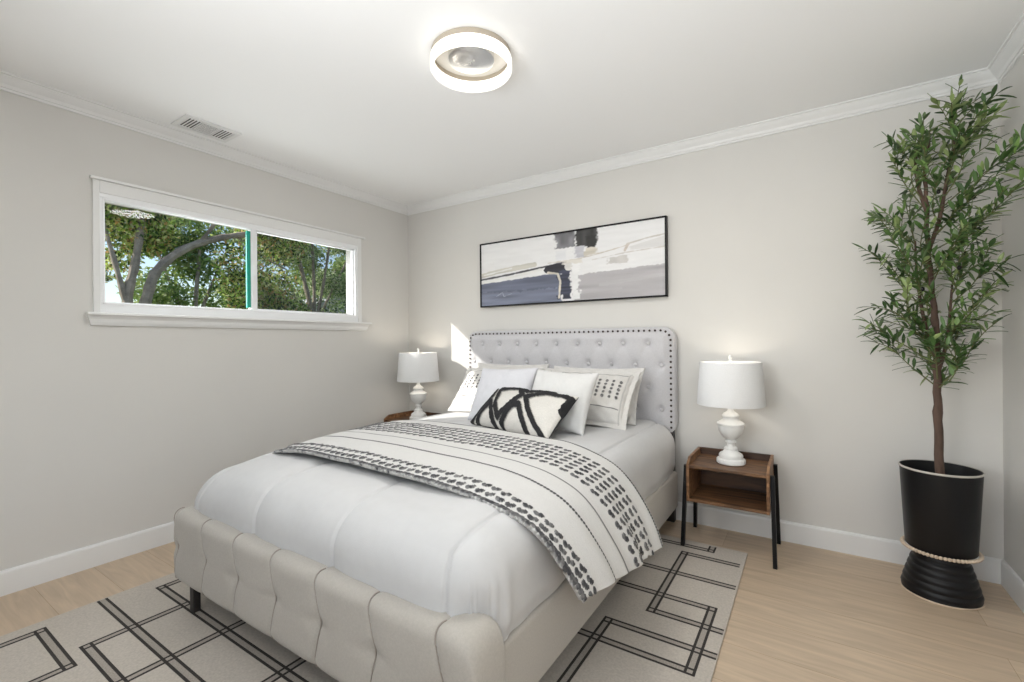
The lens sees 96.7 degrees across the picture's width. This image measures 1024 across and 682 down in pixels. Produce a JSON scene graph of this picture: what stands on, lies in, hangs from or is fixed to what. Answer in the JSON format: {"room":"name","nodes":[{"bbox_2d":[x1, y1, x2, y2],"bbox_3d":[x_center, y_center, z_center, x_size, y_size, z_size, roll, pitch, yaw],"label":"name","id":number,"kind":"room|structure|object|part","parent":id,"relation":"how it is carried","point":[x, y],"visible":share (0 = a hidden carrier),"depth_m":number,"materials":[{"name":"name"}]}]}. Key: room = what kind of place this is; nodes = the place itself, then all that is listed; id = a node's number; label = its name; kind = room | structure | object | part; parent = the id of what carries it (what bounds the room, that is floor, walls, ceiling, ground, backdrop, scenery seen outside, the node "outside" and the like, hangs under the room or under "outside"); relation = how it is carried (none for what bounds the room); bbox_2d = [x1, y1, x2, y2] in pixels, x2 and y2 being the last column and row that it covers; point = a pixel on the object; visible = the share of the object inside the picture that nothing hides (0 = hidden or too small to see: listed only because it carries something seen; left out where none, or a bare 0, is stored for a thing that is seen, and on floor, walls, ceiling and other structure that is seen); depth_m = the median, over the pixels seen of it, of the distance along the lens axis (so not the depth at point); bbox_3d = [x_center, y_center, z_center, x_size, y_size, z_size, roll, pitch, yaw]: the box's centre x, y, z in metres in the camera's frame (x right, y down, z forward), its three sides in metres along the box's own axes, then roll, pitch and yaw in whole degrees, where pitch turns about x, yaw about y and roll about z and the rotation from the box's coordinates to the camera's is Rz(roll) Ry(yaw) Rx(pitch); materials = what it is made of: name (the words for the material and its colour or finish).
{"room":"bedroom","nodes":[
{"label":"bedroom","id":0,"kind":"room"},
{"bbox_2d":[0,90,409,570],"bbox_3d":[-2.166,-0.036,2.551,0.120,2.420,4.200,0,0,33],"label":"wall","id":1,"kind":"structure","parent":0,"point":[107,432],"depth_m":2.53,"materials":[{"name":"paint"}]},
{"bbox_2d":[0,521,173,596],"bbox_3d":[-2.100,1.116,2.515,0.014,0.115,4.200,0,0,33],"label":"baseboard","id":2,"kind":"structure","parent":1,"relation":"attached to","point":[21,577],"depth_m":2.33,"materials":[{"name":"white"}]},
{"bbox_2d":[0,70,407,214],"bbox_3d":[-2.102,-1.212,2.503,0.056,0.070,4.200,0,0,33],"label":"trim","id":3,"kind":"structure","parent":1,"relation":"attached to","point":[11,83],"depth_m":2.66,"materials":[{"name":"white"}]},
{"bbox_2d":[85,175,371,330],"bbox_3d":[-1.725,-0.483,3.126,0.104,0.782,1.819,0,0,33],"label":"window","id":4,"kind":"structure","parent":1,"relation":"in","point":[104,190],"depth_m":2.88,"materials":[{"name":"white wood"}]},
{"bbox_3d":[-1.977,-0.487,2.761,0.024,0.548,0.770,0,0,33],"label":"sash","id":5,"kind":"part","parent":4,"relation":"part of","materials":[{"name":"clear glass"}]},
{"bbox_3d":[-1.700,-0.126,3.112,0.052,0.068,1.819,0,0,33],"label":"sill","id":6,"kind":"part","parent":4,"relation":"part of","materials":[{"name":"white wood"}]},
{"bbox_3d":[-1.540,-0.491,3.450,0.024,0.548,0.801,0,0,33],"label":"sash","id":7,"kind":"part","parent":4,"relation":"part of","materials":[{"name":"glass"}]},
{"bbox_2d":[0,0,1023,205],"bbox_3d":[-0.490,-1.310,1.450,4.147,0.100,4.440,0,0,33],"label":"ceiling","id":8,"kind":"structure","parent":0,"point":[346,92],"depth_m":2.09,"materials":[{"name":"white paint"}]},
{"bbox_2d":[171,113,241,142],"bbox_3d":[-1.784,-1.245,2.666,0.200,0.008,0.290,0,0,33],"label":"ceiling vent","id":9,"kind":"object","parent":8,"relation":"in","point":[188,122],"visible":1,"depth_m":2.66,"materials":[{"name":"white metal"}]},
{"bbox_2d":[430,27,511,92],"bbox_3d":[-0.178,-1.223,1.994,0.354,0.078,0.354,0,0,33],"label":"ceiling light","id":10,"kind":"object","parent":8,"relation":"attached to","point":[463,59],"visible":1,"depth_m":1.99,"materials":[{"name":"white plastic"}]},
{"bbox_2d":[0,520,1023,681],"bbox_3d":[-0.469,1.210,1.451,4.147,0.100,4.440,0,0,33],"label":"floor","id":11,"kind":"structure","parent":0,"point":[823,615],"depth_m":1.90,"materials":[{"name":"brown wood"}]},
{"bbox_2d":[0,534,747,681],"bbox_3d":[-0.570,1.155,1.833,2.402,0.010,3.050,0,0,33],"label":"area rug","id":12,"kind":"object","parent":11,"relation":"on","point":[666,619],"visible":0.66,"depth_m":1.78,"materials":[{"name":"beige fabric"}]},
{"bbox_2d":[174,327,677,681],"bbox_3d":[-0.208,0.534,2.452,1.710,1.247,2.230,0,0,33],"label":"bed","id":13,"kind":"object","parent":12,"relation":"on","point":[363,574],"visible":0.55,"depth_m":1.49,"materials":[{"name":"grey fabric"}]},
{"bbox_3d":[-1.364,1.062,1.963,0.038,0.189,0.028,0,0,33],"label":"leg","id":14,"kind":"part","parent":13,"relation":"part of","materials":[{"name":"black wood"}]},
{"bbox_3d":[-0.748,0.875,1.586,1.668,0.319,0.146,0,0,33],"label":"footboard","id":15,"kind":"part","parent":13,"relation":"part of","materials":[{"name":"beige fabric"}]},
{"bbox_3d":[-0.218,0.660,2.433,1.654,0.322,2.060,0,0,33],"label":"mattress","id":16,"kind":"part","parent":13,"relation":"part of","materials":[{"name":"white fabric"}]},
{"bbox_2d":[272,420,662,602],"bbox_3d":[-0.348,0.664,2.112,1.863,0.417,0.856,0,0,33],"label":"throw blanket","id":17,"kind":"object","parent":13,"relation":"on","point":[594,522],"visible":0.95,"depth_m":1.75,"materials":[{"name":"white fabric"}]},
{"bbox_2d":[447,367,541,411],"bbox_3d":[-0.130,0.347,3.277,0.664,0.319,0.263,0,0,33],"label":"pillow sham","id":18,"kind":"object","parent":13,"relation":"on","point":[463,401],"visible":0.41,"depth_m":3.32,"materials":[{"name":"white fabric"}]},
{"bbox_2d":[468,368,537,419],"bbox_3d":[-0.063,0.336,2.914,0.434,0.344,0.221,0,0,30],"label":"throw pillow","id":19,"kind":"object","parent":13,"relation":"on","point":[491,380],"visible":0.44,"depth_m":2.90,"materials":[{"name":"white fabric"}]},
{"bbox_2d":[476,363,548,370],"bbox_3d":[-0.056,0.331,3.345,0.640,0.342,0.204,0,0,33],"label":"bed pillow","id":20,"kind":"object","parent":13,"relation":"on","point":[479,365],"visible":0.17,"depth_m":3.41,"materials":[{"name":"white fabric"}]},
{"bbox_2d":[471,387,578,437],"bbox_3d":[0.047,0.390,2.602,0.257,0.238,0.670,0,0,-39],"label":"lumbar cushion","id":21,"kind":"object","parent":13,"relation":"on","point":[513,409],"visible":0.97,"depth_m":2.48,"materials":[{"name":"white fabric"}]},
{"bbox_2d":[532,369,598,435],"bbox_3d":[0.267,0.335,2.626,0.197,0.335,0.440,0,0,-45],"label":"throw pillow","id":22,"kind":"object","parent":13,"relation":"on","point":[582,386],"visible":0.6,"depth_m":2.52,"materials":[{"name":"fabric"}]},
{"bbox_3d":[0.344,0.256,3.346,1.661,0.700,0.084,0,0,33],"label":"headboard","id":23,"kind":"part","parent":13,"relation":"part of","materials":[{"name":"grey fabric"}]},
{"bbox_3d":[0.474,0.930,2.037,0.050,0.225,2.015,0,0,33],"label":"rail","id":24,"kind":"part","parent":13,"relation":"part of","materials":[{"name":"beige fabric"}]},
{"bbox_2d":[546,368,640,429],"bbox_3d":[0.439,0.339,2.850,0.664,0.328,0.269,0,0,34],"label":"pillow sham","id":25,"kind":"object","parent":13,"relation":"on","point":[612,394],"visible":0.44,"depth_m":2.69,"materials":[{"name":"white fabric"}]},
{"bbox_2d":[554,366,644,425],"bbox_3d":[0.514,0.331,2.947,0.640,0.333,0.197,0,0,33],"label":"bed pillow","id":26,"kind":"object","parent":13,"relation":"on","point":[631,419],"visible":0.23,"depth_m":2.83,"materials":[{"name":"beige fabric"}]},
{"bbox_3d":[1.016,0.838,2.931,0.060,0.620,0.045,0,0,33],"label":"headboard leg","id":27,"kind":"part","parent":13,"relation":"part of","materials":[{"name":"beige"}]},
{"bbox_2d":[384,410,441,421],"bbox_3d":[-0.832,0.893,3.920,0.468,0.538,0.363,0,0,33],"label":"nightstand","id":28,"kind":"object","parent":11,"relation":"on","point":[406,415],"visible":0.13,"depth_m":4.00,"materials":[{"name":"brown wood"}]},
{"bbox_3d":[-0.997,0.745,4.027,0.014,0.238,0.335,0,0,33],"label":"panel","id":29,"kind":"part","parent":28,"relation":"part of","materials":[{"name":"brown wood"}]},
{"bbox_2d":[397,348,438,419],"bbox_3d":[-0.798,0.355,3.882,0.354,0.612,0.354,0,0,33],"label":"table lamp","id":30,"kind":"object","parent":28,"relation":"on","point":[417,367],"visible":0.98,"depth_m":3.76,"materials":[{"name":"white ceramic"}]},
{"bbox_3d":[-0.799,0.211,3.882,0.354,0.240,0.354,0,0,33],"label":"lamp shade","id":31,"kind":"part","parent":30,"relation":"part of","materials":[{"name":"fabric"}]},
{"bbox_3d":[-0.746,0.735,4.054,0.377,0.222,0.014,0,0,33],"label":"panel","id":32,"kind":"part","parent":28,"relation":"part of","materials":[{"name":"brown wood"}]},
{"bbox_2d":[681,446,780,569],"bbox_3d":[1.235,0.896,2.571,0.468,0.500,0.363,0,0,33],"label":"nightstand","id":33,"kind":"object","parent":11,"relation":"on","point":[753,486],"visible":0.97,"depth_m":2.56,"materials":[{"name":"brown wood"}]},
{"bbox_3d":[0.971,0.915,2.567,0.074,0.444,0.026,0,0,-40],"label":"leg","id":34,"kind":"part","parent":33,"relation":"part of","materials":[{"name":"black metal"}]},
{"bbox_3d":[1.070,0.766,2.678,0.014,0.238,0.335,0,0,33],"label":"panel","id":35,"kind":"part","parent":33,"relation":"part of","materials":[{"name":"brown wood"}]},
{"bbox_3d":[1.133,0.919,2.814,0.026,0.455,0.074,0,0,16],"label":"leg","id":36,"kind":"part","parent":33,"relation":"part of","materials":[{"name":"black metal"}]},
{"bbox_2d":[689,483,766,514],"bbox_3d":[1.236,0.876,2.572,0.377,0.016,0.332,0,0,33],"label":"shelf","id":37,"kind":"object","parent":33,"relation":"attached to","point":[744,498],"depth_m":2.56,"materials":[{"name":"brown wood"}]},
{"bbox_2d":[697,355,765,465],"bbox_3d":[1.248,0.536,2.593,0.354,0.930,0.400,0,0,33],"label":"table lamp","id":38,"kind":"object","parent":33,"relation":"on","point":[730,385],"visible":0.88,"depth_m":2.46,"materials":[{"name":"white ceramic"}]},
{"bbox_3d":[1.233,0.233,2.574,0.354,0.240,0.354,0,0,33],"label":"lamp shade","id":39,"kind":"part","parent":38,"relation":"part of","materials":[{"name":"fabric"}]},
{"bbox_3d":[1.321,0.756,2.705,0.377,0.222,0.014,0,0,33],"label":"panel","id":40,"kind":"part","parent":33,"relation":"part of","materials":[{"name":"brown wood"}]},
{"bbox_3d":[1.397,0.764,2.464,0.014,0.238,0.335,0,0,33],"label":"panel","id":41,"kind":"part","parent":33,"relation":"part of","materials":[{"name":"brown wood"}]},
{"bbox_3d":[1.337,0.918,2.328,0.026,0.455,0.074,0,0,16],"label":"leg","id":42,"kind":"part","parent":33,"relation":"part of","materials":[{"name":"black metal"}]},
{"bbox_3d":[1.499,0.916,2.575,0.074,0.455,0.026,0,0,-40],"label":"leg","id":43,"kind":"part","parent":33,"relation":"part of","materials":[{"name":"black metal"}]},
{"bbox_2d":[852,74,1023,610],"bbox_3d":[1.893,-0.038,2.054,0.594,2.357,0.572,0,0,33],"label":"tree","id":44,"kind":"object","parent":11,"relation":"on","point":[942,501],"visible":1,"depth_m":2.00,"materials":[{"name":"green plant"}]},
{"bbox_3d":[1.948,0.754,2.075,0.284,0.363,0.284,0,0,33],"label":"planter","id":45,"kind":"part","parent":44,"relation":"part of","materials":[{"name":"black"}]},
{"bbox_3d":[1.950,0.937,2.075,0.280,0.016,0.280,0,0,33],"label":"bead trim","id":46,"kind":"part","parent":44,"relation":"part of","materials":[{"name":"brown wood"}]},
{"bbox_3d":[1.951,1.137,2.075,0.284,0.007,0.284,0,0,33],"label":"cord","id":47,"kind":"part","parent":44,"relation":"part of","materials":[{"name":"brown wood"}]},
{"bbox_2d":[408,84,1003,558],"bbox_3d":[0.701,-0.060,3.260,4.147,2.420,0.120,0,0,33],"label":"wall","id":48,"kind":"structure","parent":0,"point":[764,264],"depth_m":2.60,"materials":[{"name":"paint"}]},
{"bbox_2d":[480,215,667,307],"bbox_3d":[0.377,-0.552,3.374,1.510,0.524,0.038,0,0,33],"label":"framed painting","id":49,"kind":"object","parent":48,"relation":"attached to","point":[628,259],"visible":1,"depth_m":3.29,"materials":[{"name":"black metal"}]},
{"bbox_2d":[408,67,997,214],"bbox_3d":[0.643,-1.234,3.186,3.907,0.070,0.056,0,0,33],"label":"trim","id":50,"kind":"structure","parent":48,"relation":"attached to","point":[979,78],"depth_m":2.70,"materials":[{"name":"white"}]},
{"bbox_2d":[676,502,1003,583],"bbox_3d":[0.674,1.093,3.204,3.907,0.115,0.014,0,0,33],"label":"baseboard","id":51,"kind":"structure","parent":48,"relation":"attached to","point":[883,549],"depth_m":2.52,"materials":[{"name":"white"}]},
{"bbox_2d":[1000,53,1023,580],"bbox_3d":[1.207,-0.063,0.350,0.120,2.420,4.200,0,0,33],"label":"wall","id":52,"kind":"structure","parent":0,"point":[1012,222],"depth_m":2.02,"materials":[{"name":"paint"}]},
{"bbox_2d":[987,12,1023,83],"bbox_3d":[1.123,-1.237,0.398,0.056,0.070,4.200,0,0,33],"label":"trim","id":53,"kind":"structure","parent":52,"relation":"attached to","point":[1011,50],"depth_m":1.97,"materials":[{"name":"white"}]},
{"bbox_2d":[1001,560,1023,612],"bbox_3d":[1.160,1.090,0.387,0.014,0.115,4.200,0,0,33],"label":"baseboard","id":54,"kind":"structure","parent":52,"relation":"attached to","point":[1011,582],"depth_m":2.02,"materials":[{"name":"white"}]},
{"label":"outside","id":55,"kind":"structure","parent":0,"visible":0},
{"bbox_3d":[-13.659,1.661,21.524,39.870,0.200,65.000,0,0,33],"label":"lawn","id":56,"kind":"structure","parent":55,"visible":0},
{"bbox_2d":[115,216,245,307],"bbox_3d":[-8.034,-1.103,11.609,3.109,5.256,2.751,0,0,-43],"label":"tree","id":57,"kind":"object","parent":56,"relation":"on","point":[169,294],"visible":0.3,"depth_m":11.57,"materials":[{"name":"green plant"}]},
{"bbox_2d":[105,203,312,311],"bbox_3d":[-4.661,-0.803,7.060,3.607,4.593,1.516,0,0,-45],"label":"tree","id":58,"kind":"object","parent":56,"relation":"on","point":[150,232],"visible":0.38,"depth_m":6.76,"materials":[{"name":"green plant"}]},
{"bbox_2d":[225,226,345,313],"bbox_3d":[-4.160,-0.900,9.665,1.767,4.776,3.464,0,0,35],"label":"tree","id":59,"kind":"object","parent":56,"relation":"on","point":[337,289],"visible":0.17,"depth_m":9.63,"materials":[{"name":"green plant"}]},
{"bbox_2d":[285,242,345,297],"bbox_3d":[-6.033,-1.145,14.952,2.619,5.306,3.559,0,0,33],"label":"tree","id":60,"kind":"object","parent":56,"relation":"on","point":[337,265],"visible":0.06,"depth_m":14.37,"materials":[{"name":"green plant"}]},
{"bbox_2d":[303,297,345,312],"bbox_3d":[-5.090,0.174,11.864,1.900,2.640,2.800,0,0,33],"label":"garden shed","id":61,"kind":"object","parent":56,"relation":"on","point":[342,310],"visible":0.02,"depth_m":11.16,"materials":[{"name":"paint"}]}
]}

